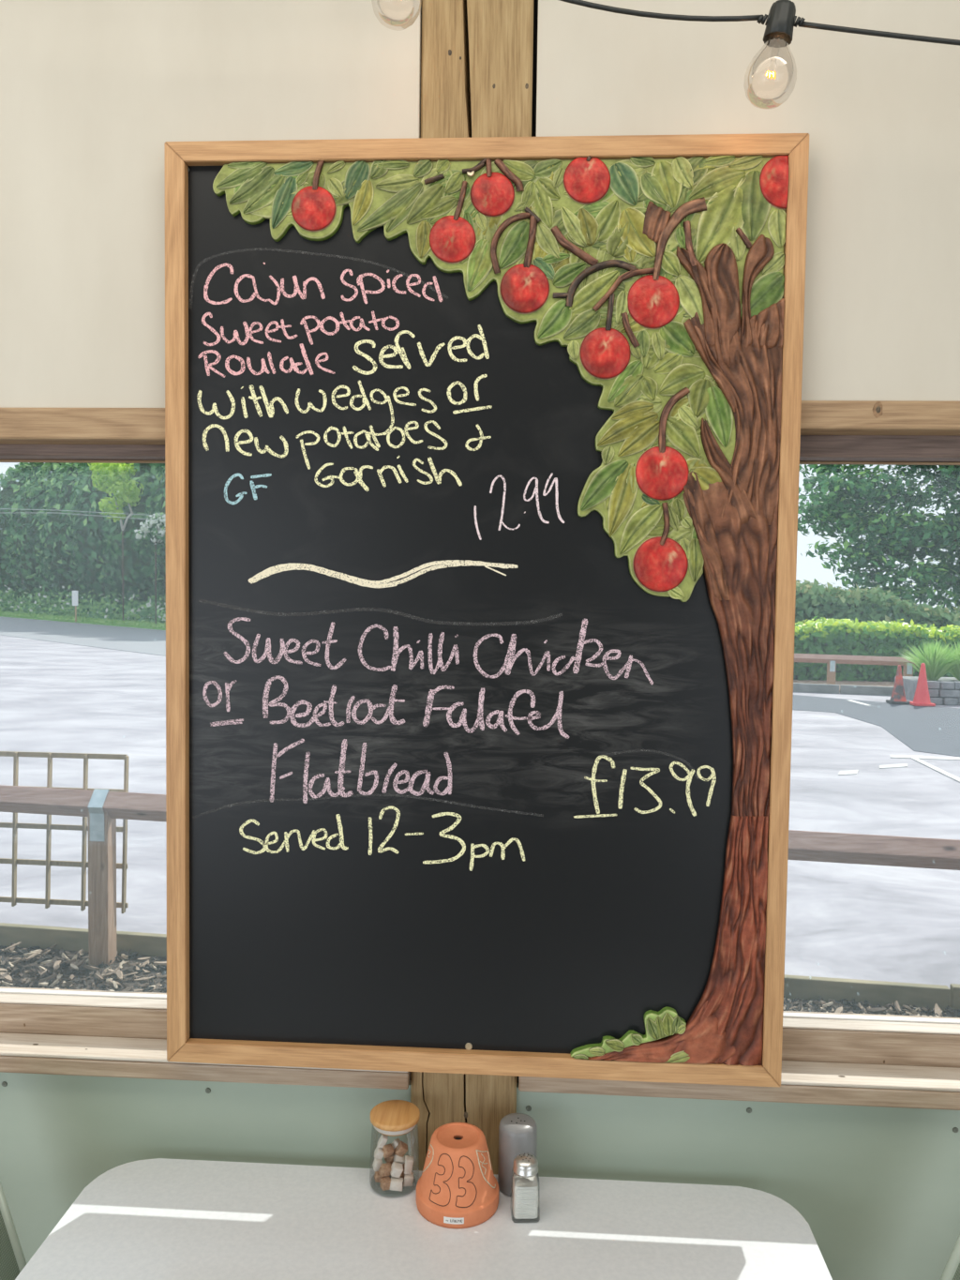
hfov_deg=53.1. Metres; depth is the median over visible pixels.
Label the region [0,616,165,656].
road
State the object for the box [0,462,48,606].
bush
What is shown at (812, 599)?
hedge
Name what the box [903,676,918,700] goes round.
stone planter
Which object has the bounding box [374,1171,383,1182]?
lump
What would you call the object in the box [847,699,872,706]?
white line
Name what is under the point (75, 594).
roadside sign
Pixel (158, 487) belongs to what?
bush
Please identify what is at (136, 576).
bush
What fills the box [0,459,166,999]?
window
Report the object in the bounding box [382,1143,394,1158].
lump
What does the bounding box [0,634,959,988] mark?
ground
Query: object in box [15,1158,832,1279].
cafe table
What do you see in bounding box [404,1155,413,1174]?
lump
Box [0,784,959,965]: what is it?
rail
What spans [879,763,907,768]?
white line
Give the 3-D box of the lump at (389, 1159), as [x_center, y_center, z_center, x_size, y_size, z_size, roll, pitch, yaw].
[-0.125,0.724,1.346,0.014,0.015,0.016,3,4,40]
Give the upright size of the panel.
0.800 m
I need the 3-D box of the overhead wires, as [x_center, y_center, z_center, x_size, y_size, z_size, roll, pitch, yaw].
[-16.108,-4.928,38.046,15.130,1.034,0.554,2,3,27]
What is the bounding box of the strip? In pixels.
[793,679,894,692]
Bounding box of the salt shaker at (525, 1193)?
[510,1152,540,1222]
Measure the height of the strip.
0.100 m
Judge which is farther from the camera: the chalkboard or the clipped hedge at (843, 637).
the clipped hedge at (843, 637)
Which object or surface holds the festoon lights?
hanging from the wall
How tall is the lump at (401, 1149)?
0.022 m
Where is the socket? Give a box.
[763,0,796,45]
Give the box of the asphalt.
[792,694,959,756]
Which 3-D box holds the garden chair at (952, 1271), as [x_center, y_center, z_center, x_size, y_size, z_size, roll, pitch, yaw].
[0.374,1.051,1.053,0.662,0.950,0.482,1,3,3]
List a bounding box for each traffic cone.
[886,664,909,704]
[909,662,935,706]
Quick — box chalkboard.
[164,133,809,1087]
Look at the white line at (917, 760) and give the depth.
10.45 m
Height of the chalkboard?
1.270 m
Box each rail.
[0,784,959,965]
[794,653,918,684]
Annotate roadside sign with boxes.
[72,590,78,622]
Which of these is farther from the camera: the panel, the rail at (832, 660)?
the rail at (832, 660)
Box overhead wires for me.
[0,508,159,520]
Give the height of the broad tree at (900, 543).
12.655 m
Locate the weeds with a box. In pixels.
[0,584,165,623]
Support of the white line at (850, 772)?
on the ground at (846, 921)
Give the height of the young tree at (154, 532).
5.447 m
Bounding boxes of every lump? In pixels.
[372,1158,382,1171]
[374,1145,383,1159]
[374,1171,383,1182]
[377,1133,388,1147]
[378,1162,391,1176]
[380,1176,391,1190]
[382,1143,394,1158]
[384,1151,395,1163]
[390,1161,403,1177]
[390,1176,403,1191]
[391,1137,400,1149]
[393,1154,405,1164]
[394,1141,407,1157]
[403,1172,413,1186]
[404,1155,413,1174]
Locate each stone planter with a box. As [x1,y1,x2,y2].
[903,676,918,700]
[927,677,959,705]
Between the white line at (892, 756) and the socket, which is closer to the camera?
the socket
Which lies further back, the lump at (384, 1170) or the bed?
the bed
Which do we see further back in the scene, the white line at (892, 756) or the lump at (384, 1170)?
the white line at (892, 756)
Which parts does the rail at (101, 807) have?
rail, post, rail, rail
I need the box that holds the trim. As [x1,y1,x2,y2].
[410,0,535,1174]
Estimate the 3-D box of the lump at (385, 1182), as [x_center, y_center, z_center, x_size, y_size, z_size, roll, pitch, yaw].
[-0.129,0.745,1.318,0.014,0.015,0.012,-1,3,-28]
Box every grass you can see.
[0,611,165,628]
[892,639,959,680]
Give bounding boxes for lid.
[370,1099,420,1136]
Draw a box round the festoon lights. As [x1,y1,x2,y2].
[371,0,959,109]
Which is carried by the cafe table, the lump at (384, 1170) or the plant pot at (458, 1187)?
the plant pot at (458, 1187)
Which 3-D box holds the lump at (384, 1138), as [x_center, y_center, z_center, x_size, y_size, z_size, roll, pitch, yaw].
[-0.136,0.698,1.339,0.015,0.019,0.012,1,3,3]
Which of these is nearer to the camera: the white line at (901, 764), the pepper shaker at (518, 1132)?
the pepper shaker at (518, 1132)
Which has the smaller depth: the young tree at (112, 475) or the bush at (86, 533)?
the young tree at (112, 475)
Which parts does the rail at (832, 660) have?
post, rail, post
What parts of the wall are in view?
sill, sill rail, panel, panel, panel, panel, sill rail, sill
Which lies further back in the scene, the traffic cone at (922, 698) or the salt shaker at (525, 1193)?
the traffic cone at (922, 698)
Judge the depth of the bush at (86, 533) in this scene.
53.05 m
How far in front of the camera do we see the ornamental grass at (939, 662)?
17.58 m
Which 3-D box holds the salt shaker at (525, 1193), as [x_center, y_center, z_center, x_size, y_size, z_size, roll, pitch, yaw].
[0.060,0.723,1.274,0.037,0.080,0.037,1,3,-2]
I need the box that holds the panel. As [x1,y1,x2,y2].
[0,751,129,913]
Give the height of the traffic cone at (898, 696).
0.670 m
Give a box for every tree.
[31,462,52,475]
[87,463,143,619]
[131,511,165,623]
[798,464,959,613]
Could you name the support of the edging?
on the ground at (846, 921)
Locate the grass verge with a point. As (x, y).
(69, 621)
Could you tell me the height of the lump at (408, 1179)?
0.016 m
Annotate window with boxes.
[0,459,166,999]
[783,461,959,1023]
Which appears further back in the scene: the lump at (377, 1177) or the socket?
the lump at (377, 1177)
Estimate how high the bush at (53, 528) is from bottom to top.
11.748 m
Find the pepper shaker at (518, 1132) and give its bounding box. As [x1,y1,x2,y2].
[497,1113,537,1196]
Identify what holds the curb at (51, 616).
on the ground at (846, 921)
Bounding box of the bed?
[0,941,959,1017]
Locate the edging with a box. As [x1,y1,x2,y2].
[0,922,959,1010]
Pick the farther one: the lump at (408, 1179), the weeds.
the weeds
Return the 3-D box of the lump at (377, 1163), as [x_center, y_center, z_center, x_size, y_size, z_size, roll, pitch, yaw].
[-0.143,0.728,1.336,0.012,0.017,0.014,0,3,-22]
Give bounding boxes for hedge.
[793,615,959,681]
[795,578,959,632]
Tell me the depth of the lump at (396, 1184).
1.31 m
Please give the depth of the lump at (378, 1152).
1.33 m
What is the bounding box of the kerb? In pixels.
[793,682,893,695]
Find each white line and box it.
[838,769,858,775]
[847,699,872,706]
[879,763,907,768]
[890,754,959,760]
[909,756,959,783]
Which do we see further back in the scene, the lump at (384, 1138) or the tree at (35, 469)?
the tree at (35, 469)
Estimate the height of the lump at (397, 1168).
0.019 m
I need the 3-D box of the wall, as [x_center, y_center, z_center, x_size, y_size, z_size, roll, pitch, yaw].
[0.080,0.051,1.418,8.400,2.900,0.168,1,3,3]
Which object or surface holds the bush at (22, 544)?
on the ground at (846, 921)
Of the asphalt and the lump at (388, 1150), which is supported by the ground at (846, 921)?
the asphalt
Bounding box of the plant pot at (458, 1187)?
[415,1122,499,1228]
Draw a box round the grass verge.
[0,615,165,630]
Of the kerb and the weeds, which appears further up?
the weeds
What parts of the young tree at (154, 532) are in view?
stem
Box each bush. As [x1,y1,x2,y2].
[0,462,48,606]
[2,462,70,611]
[34,462,91,609]
[65,463,124,614]
[102,463,165,614]
[143,463,165,614]
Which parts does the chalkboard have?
frame rail, stem, stem, stem, frame rail, stem, stem, frame rail, stem, stem, stem, stem, stem, stem, stem, blade, blade, stem, stem, blade, stem, stem, blade, stem, blade, blade, stem, blade, stem, blade, blade, stem, blade, stem, stem, frame rail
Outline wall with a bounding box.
[0,0,959,1279]
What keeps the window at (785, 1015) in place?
in the wall
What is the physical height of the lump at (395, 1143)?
0.018 m
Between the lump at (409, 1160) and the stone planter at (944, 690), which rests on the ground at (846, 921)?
the stone planter at (944, 690)

